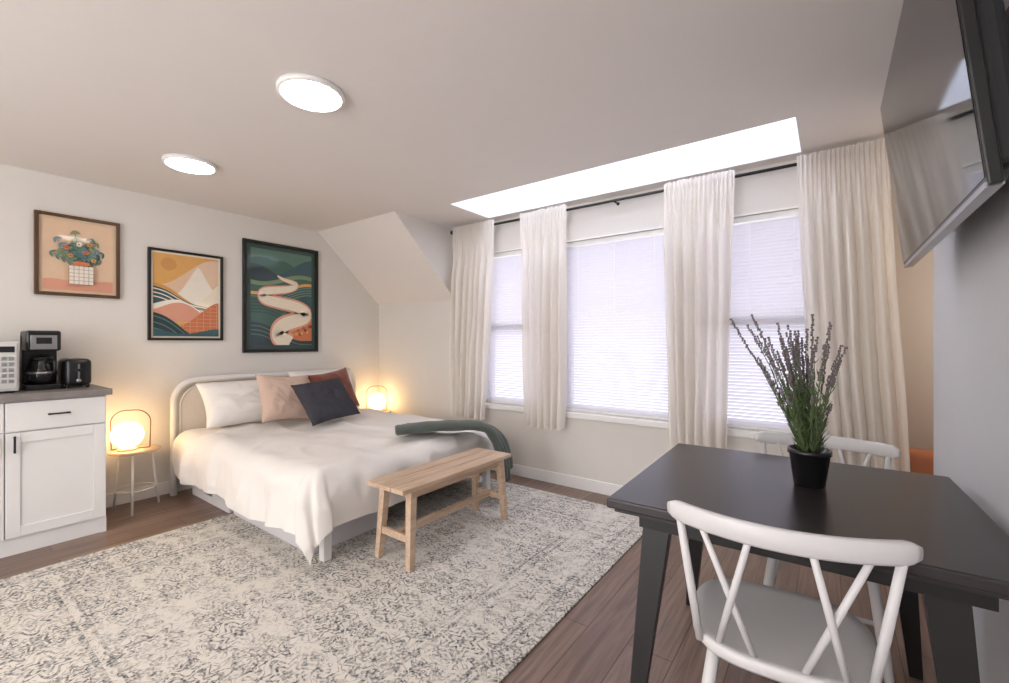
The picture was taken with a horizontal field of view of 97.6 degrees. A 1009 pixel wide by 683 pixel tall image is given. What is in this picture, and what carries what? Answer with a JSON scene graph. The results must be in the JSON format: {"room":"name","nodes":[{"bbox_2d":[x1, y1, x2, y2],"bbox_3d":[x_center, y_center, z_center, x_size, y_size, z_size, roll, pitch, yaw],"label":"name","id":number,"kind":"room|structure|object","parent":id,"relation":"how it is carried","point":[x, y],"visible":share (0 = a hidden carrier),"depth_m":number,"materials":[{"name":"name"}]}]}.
{"room":"studio apartment","nodes":[
{"label":"studio apartment","id":0,"kind":"room"},
{"bbox_2d":[0,163,378,493],"bbox_3d":[-3.227,0.040,3.122,0.120,2.420,5.840,0,0,36],"label":"wall","id":1,"kind":"structure","parent":0,"point":[141,373],"depth_m":3.52,"materials":[{"name":"paint"}]},
{"bbox_2d":[34,209,119,298],"bbox_3d":[-3.073,-0.613,3.195,0.039,0.575,0.453,0,0,36],"label":"framed botanical print","id":2,"kind":"object","parent":1,"relation":"attached to","point":[76,256],"visible":1,"depth_m":3.17,"materials":[{"name":"paper"}]},
{"bbox_2d":[106,479,191,507],"bbox_3d":[-2.275,1.200,4.302,0.014,0.100,2.570,0,0,36],"label":"baseboard","id":3,"kind":"structure","parent":1,"relation":"attached to","point":[164,487],"depth_m":3.49,"materials":[{"name":"white wood"}]},
{"bbox_2d":[147,247,222,339],"bbox_3d":[-2.681,-0.383,3.737,0.029,0.745,0.540,0,0,36],"label":"framed landscape print","id":4,"kind":"object","parent":1,"relation":"attached to","point":[185,289],"visible":1,"depth_m":3.71,"materials":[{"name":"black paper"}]},
{"bbox_2d":[242,238,317,352],"bbox_3d":[-2.201,-0.426,4.388,0.029,1.063,0.744,0,0,36],"label":"print","id":5,"kind":"object","parent":1,"relation":"attached to","point":[280,282],"visible":1,"depth_m":4.35,"materials":[{"name":"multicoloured paper"}]},
{"bbox_2d":[318,211,452,304],"bbox_3d":[-1.254,-0.805,4.655,1.240,0.730,0.790,0,0,36],"label":"ceiling","id":6,"kind":"structure","parent":0,"point":[397,257],"depth_m":4.53,"materials":[{"name":"paint"}]},
{"bbox_2d":[0,0,903,231],"bbox_3d":[-0.441,-1.230,1.753,6.230,0.120,6.940,0,0,36],"label":"ceiling","id":7,"kind":"structure","parent":0,"point":[447,102],"depth_m":2.07,"materials":[{"name":"paint"}]},
{"bbox_2d":[162,153,217,174],"bbox_3d":[-2.058,-1.155,2.897,0.298,0.029,0.298,0,0,36],"label":"ceiling light","id":8,"kind":"object","parent":7,"relation":"attached to","point":[181,162],"depth_m":2.85,"materials":[{"name":"white plastic"}]},
{"bbox_2d":[276,73,344,112],"bbox_3d":[-0.905,-1.155,2.072,0.298,0.029,0.298,0,0,36],"label":"ceiling light","id":9,"kind":"object","parent":7,"relation":"attached to","point":[305,91],"depth_m":2.03,"materials":[{"name":"white plastic"}]},
{"bbox_2d":[451,117,801,217],"bbox_3d":[0.685,-1.481,3.249,2.550,0.618,0.615,0,0,36],"label":"skylight","id":10,"kind":"object","parent":7,"relation":"attached to","point":[780,138],"visible":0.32,"depth_m":3.28,"materials":[{"name":"glass"}]},
{"bbox_2d":[0,470,936,682],"bbox_3d":[-0.441,1.300,1.753,6.230,0.100,6.940,0,0,36],"label":"floor","id":11,"kind":"structure","parent":0,"point":[593,642],"depth_m":2.12,"materials":[{"name":"brown wood"}]},
{"bbox_2d":[0,384,111,557],"bbox_3d":[-3.343,0.780,2.366,0.589,0.940,1.785,0,0,36],"label":"base cabinet","id":12,"kind":"object","parent":11,"relation":"on","point":[53,442],"visible":1,"depth_m":2.71,"materials":[{"name":"white paint"}]},
{"bbox_2d":[0,342,18,392],"bbox_3d":[-3.214,0.155,2.587,0.355,0.310,0.475,0,0,36],"label":"microwave","id":13,"kind":"object","parent":12,"relation":"on","point":[9,351],"visible":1,"depth_m":2.65,"materials":[{"name":"white plastic"}]},
{"bbox_2d":[20,330,61,390],"bbox_3d":[-3.026,0.120,2.886,0.264,0.380,0.160,0,0,36],"label":"coffee maker","id":14,"kind":"object","parent":12,"relation":"on","point":[38,349],"visible":1,"depth_m":2.84,"materials":[{"name":"black plastic"}]},
{"bbox_2d":[58,358,90,387],"bbox_3d":[-2.937,0.212,3.020,0.269,0.196,0.135,0,0,36],"label":"toaster","id":15,"kind":"object","parent":12,"relation":"on","point":[71,371],"visible":0.98,"depth_m":2.94,"materials":[{"name":"black plastic"}]},
{"bbox_2d":[107,444,160,515],"bbox_3d":[-2.751,1.026,3.296,0.310,0.451,0.315,0,0,36],"label":"nightstand","id":16,"kind":"object","parent":11,"relation":"on","point":[154,447],"visible":0.87,"depth_m":3.27,"materials":[{"name":"brown wood"}]},
{"bbox_2d":[110,409,150,451],"bbox_3d":[-2.784,0.653,3.263,0.202,0.293,0.200,0,0,11],"label":"table lamp","id":17,"kind":"object","parent":16,"relation":"on","point":[125,435],"visible":1,"depth_m":3.21,"materials":[{"name":"white glass"}]},
{"bbox_2d":[192,485,233,512],"bbox_3d":[-2.126,1.165,3.615,0.706,0.170,0.530,0,0,36],"label":"storage box","id":18,"kind":"object","parent":11,"relation":"on","point":[216,500],"visible":0.12,"depth_m":3.37,"materials":[{"name":"fabric"}]},
{"bbox_2d":[0,476,642,682],"bbox_3d":[-0.828,1.245,2.628,2.510,0.010,3.050,0,0,36],"label":"area rug","id":19,"kind":"object","parent":11,"relation":"on","point":[223,599],"visible":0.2,"depth_m":2.11,"materials":[{"name":"fabric"}]},
{"bbox_2d":[234,511,377,552],"bbox_3d":[-1.381,1.154,3.066,1.036,0.170,0.530,0,0,36],"label":"storage box","id":20,"kind":"object","parent":19,"relation":"on","point":[358,526],"visible":0.08,"depth_m":2.79,"materials":[{"name":"fabric"}]},
{"bbox_2d":[367,447,510,572],"bbox_3d":[-0.368,1.015,2.814,0.310,0.450,0.985,0,0,36],"label":"wooden bench","id":21,"kind":"object","parent":19,"relation":"on","point":[411,483],"visible":1,"depth_m":2.65,"materials":[{"name":"brown wood"}]},
{"bbox_2d":[170,368,493,564],"bbox_3d":[-1.358,0.772,3.646,2.141,0.956,1.791,0,0,36],"label":"bed","id":22,"kind":"object","parent":11,"relation":"on","point":[304,480],"visible":0.7,"depth_m":3.00,"materials":[{"name":"white fabric"}]},
{"bbox_2d":[195,380,261,429],"bbox_3d":[-2.209,0.511,3.775,0.309,0.353,0.680,0,0,36],"label":"pillow","id":23,"kind":"object","parent":22,"relation":"on","point":[228,403],"visible":0.72,"depth_m":3.60,"materials":[{"name":"white fabric"}]},
{"bbox_2d":[255,375,308,422],"bbox_3d":[-1.875,0.481,3.803,0.246,0.409,0.472,0,0,41],"label":"throw pillow","id":24,"kind":"object","parent":22,"relation":"on","point":[279,400],"visible":0.88,"depth_m":3.70,"materials":[{"name":"fabric"}]},
{"bbox_2d":[287,368,359,406],"bbox_3d":[-1.772,0.484,4.373,0.267,0.402,0.680,0,0,36],"label":"pillow","id":25,"kind":"object","parent":22,"relation":"on","point":[348,369],"visible":0.09,"depth_m":4.26,"materials":[{"name":"white fabric"}]},
{"bbox_2d":[290,377,360,425],"bbox_3d":[-1.540,0.506,3.829,0.299,0.358,0.504,0,0,33],"label":"throw pillow","id":26,"kind":"object","parent":22,"relation":"on","point":[325,400],"visible":1,"depth_m":3.73,"materials":[{"name":"grey fabric"}]},
{"bbox_2d":[308,367,359,405],"bbox_3d":[-1.615,0.469,4.195,0.213,0.432,0.483,0,0,36],"label":"throw pillow","id":27,"kind":"object","parent":22,"relation":"on","point":[342,373],"visible":0.41,"depth_m":4.24,"materials":[{"name":"orange fabric"}]},
{"bbox_2d":[395,420,512,481],"bbox_3d":[-0.369,0.837,3.385,0.915,0.490,0.310,0,0,-16],"label":"throw blanket","id":28,"kind":"object","parent":22,"relation":"on","point":[499,442],"visible":0.85,"depth_m":3.29,"materials":[{"name":"grey fabric"}]},
{"bbox_2d":[667,500,923,682],"bbox_3d":[0.772,0.840,1.217,0.522,0.824,0.527,0,0,36],"label":"dining chair","id":29,"kind":"object","parent":11,"relation":"on","point":[776,634],"visible":1,"depth_m":1.12,"materials":[{"name":"white paint"}]},
{"bbox_2d":[607,443,1008,682],"bbox_3d":[0.986,0.875,1.525,0.987,0.750,0.963,0,0,36],"label":"dining table","id":30,"kind":"object","parent":11,"relation":"on","point":[964,565],"visible":0.84,"depth_m":1.36,"materials":[{"name":"black wood"}]},
{"bbox_2d":[729,314,847,488],"bbox_3d":[0.998,0.200,1.534,0.330,0.600,0.346,0,0,11],"label":"lavender","id":31,"kind":"object","parent":30,"relation":"on","point":[809,459],"visible":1,"depth_m":1.51,"materials":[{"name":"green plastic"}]},
{"bbox_2d":[754,431,900,682],"bbox_3d":[1.306,0.840,1.824,0.524,0.824,0.510,0,0,36],"label":"dining chair","id":32,"kind":"object","parent":11,"relation":"on","point":[870,448],"visible":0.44,"depth_m":1.85,"materials":[{"name":"white paint"}]},
{"bbox_2d":[909,447,933,474],"bbox_3d":[2.830,0.950,2.747,0.680,0.600,0.660,0,0,36],"label":"armchair","id":33,"kind":"object","parent":11,"relation":"on","point":[921,460],"visible":0.05,"depth_m":2.61,"materials":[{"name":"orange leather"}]},
{"bbox_3d":[-1.462,1.025,5.081,0.310,0.451,0.315,0,0,36],"label":"nightstand","id":34,"kind":"object","parent":11,"relation":"on","visible":0},
{"bbox_2d":[366,386,386,410],"bbox_3d":[-1.459,0.653,5.067,0.191,0.293,0.191,0,0,23],"label":"table lamp","id":35,"kind":"object","parent":34,"relation":"on","point":[377,400],"visible":0.87,"depth_m":5.00,"materials":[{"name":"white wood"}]},
{"bbox_2d":[379,159,889,485],"bbox_3d":[0.403,0.040,4.013,4.670,2.420,0.140,0,0,36],"label":"wall","id":36,"kind":"structure","parent":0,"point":[414,372],"depth_m":3.82,"materials":[{"name":"white paint"}]},
{"bbox_2d":[485,248,522,402],"bbox_3d":[0.126,-0.135,4.201,0.720,1.470,0.126,0,0,36],"label":"window","id":37,"kind":"structure","parent":36,"relation":"in","point":[487,385],"depth_m":4.36,"materials":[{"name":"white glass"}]},
{"bbox_2d":[487,250,523,405],"bbox_3d":[0.110,-0.130,4.179,0.688,1.453,0.040,0,0,36],"label":"window blind","id":38,"kind":"object","parent":37,"relation":"attached to","point":[507,273],"visible":0.38,"depth_m":4.25,"materials":[{"name":"fabric"}]},
{"bbox_2d":[566,226,667,417],"bbox_3d":[0.917,-0.135,3.618,0.925,1.470,0.126,0,0,36],"label":"window","id":39,"kind":"structure","parent":36,"relation":"in","point":[661,227],"depth_m":3.62,"materials":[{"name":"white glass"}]},
{"bbox_2d":[566,229,667,419],"bbox_3d":[0.901,-0.130,3.596,0.893,1.453,0.040,0,0,36],"label":"window blind","id":40,"kind":"object","parent":39,"relation":"attached to","point":[625,279],"visible":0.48,"depth_m":3.58,"materials":[{"name":"fabric"}]},
{"bbox_2d":[485,403,756,438],"bbox_3d":[0.862,0.627,3.566,2.840,0.045,0.035,0,0,36],"label":"trim","id":41,"kind":"structure","parent":36,"relation":"attached to","point":[649,423],"depth_m":3.51,"materials":[{"name":"white wood"}]},
{"bbox_2d":[727,206,804,429],"bbox_3d":[1.696,-0.135,3.045,0.720,1.470,0.126,0,0,36],"label":"window","id":42,"kind":"structure","parent":36,"relation":"in","point":[792,207],"depth_m":2.96,"materials":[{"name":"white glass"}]},
{"bbox_2d":[727,209,807,431],"bbox_3d":[1.680,-0.130,3.023,0.688,1.453,0.040,0,0,36],"label":"window blind","id":43,"kind":"object","parent":42,"relation":"attached to","point":[766,255],"visible":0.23,"depth_m":2.98,"materials":[{"name":"fabric"}]},
{"bbox_2d":[891,189,933,449],"bbox_3d":[2.981,0.040,2.462,1.560,2.420,1.740,0,0,36],"label":"wall","id":44,"kind":"structure","parent":0,"point":[915,284],"depth_m":3.31,"materials":[{"name":"beige paint"}]},
{"bbox_2d":[490,464,621,495],"bbox_3d":[0.363,1.200,3.946,4.656,0.100,0.014,0,0,36],"label":"baseboard","id":45,"kind":"structure","parent":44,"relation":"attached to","point":[600,487],"depth_m":3.82,"materials":[{"name":"white wood"}]},
{"bbox_2d":[450,163,796,234],"bbox_3d":[0.849,-1.105,3.522,3.414,0.044,0.122,0,0,36],"label":"curtain rod","id":46,"kind":"object","parent":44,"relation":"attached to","point":[792,164],"visible":0.39,"depth_m":3.34,"materials":[{"name":"black metal"}]},
{"bbox_2d":[449,220,496,419],"bbox_3d":[-0.333,-0.201,4.316,0.575,1.898,0.116,0,0,36],"label":"curtain","id":47,"kind":"object","parent":46,"relation":"hanging from","point":[473,244],"visible":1,"depth_m":4.29,"materials":[{"name":"fabric"}]},
{"bbox_2d":[520,204,568,430],"bbox_3d":[0.332,-0.201,3.828,0.465,1.898,0.125,0,0,36],"label":"curtain","id":48,"kind":"object","parent":46,"relation":"hanging from","point":[542,231],"visible":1,"depth_m":3.79,"materials":[{"name":"fabric"}]},
{"bbox_2d":[663,170,735,448],"bbox_3d":[1.346,-0.201,3.080,0.465,1.899,0.109,0,0,36],"label":"curtain","id":49,"kind":"object","parent":46,"relation":"hanging from","point":[698,212],"visible":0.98,"depth_m":3.06,"materials":[{"name":"fabric"}]},
{"bbox_2d":[797,138,909,471],"bbox_3d":[2.022,-0.202,2.585,0.523,1.900,0.125,0,0,36],"label":"curtain","id":50,"kind":"object","parent":46,"relation":"hanging from","point":[848,267],"visible":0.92,"depth_m":2.56,"materials":[{"name":"fabric"}]},
{"bbox_2d":[934,0,1008,682],"bbox_3d":[0.580,0.040,-0.005,0.120,2.420,5.320,0,0,36],"label":"wall","id":51,"kind":"structure","parent":0,"point":[971,263],"depth_m":1.51,"materials":[{"name":"grey paint"}]},
{"bbox_2d":[880,0,1008,267],"bbox_3d":[1.400,-0.687,1.403,0.228,0.735,1.280,0,0,36],"label":"television","id":52,"kind":"object","parent":51,"relation":"attached to","point":[944,108],"visible":1,"depth_m":1.12,"materials":[{"name":"black plastic"}]}
]}

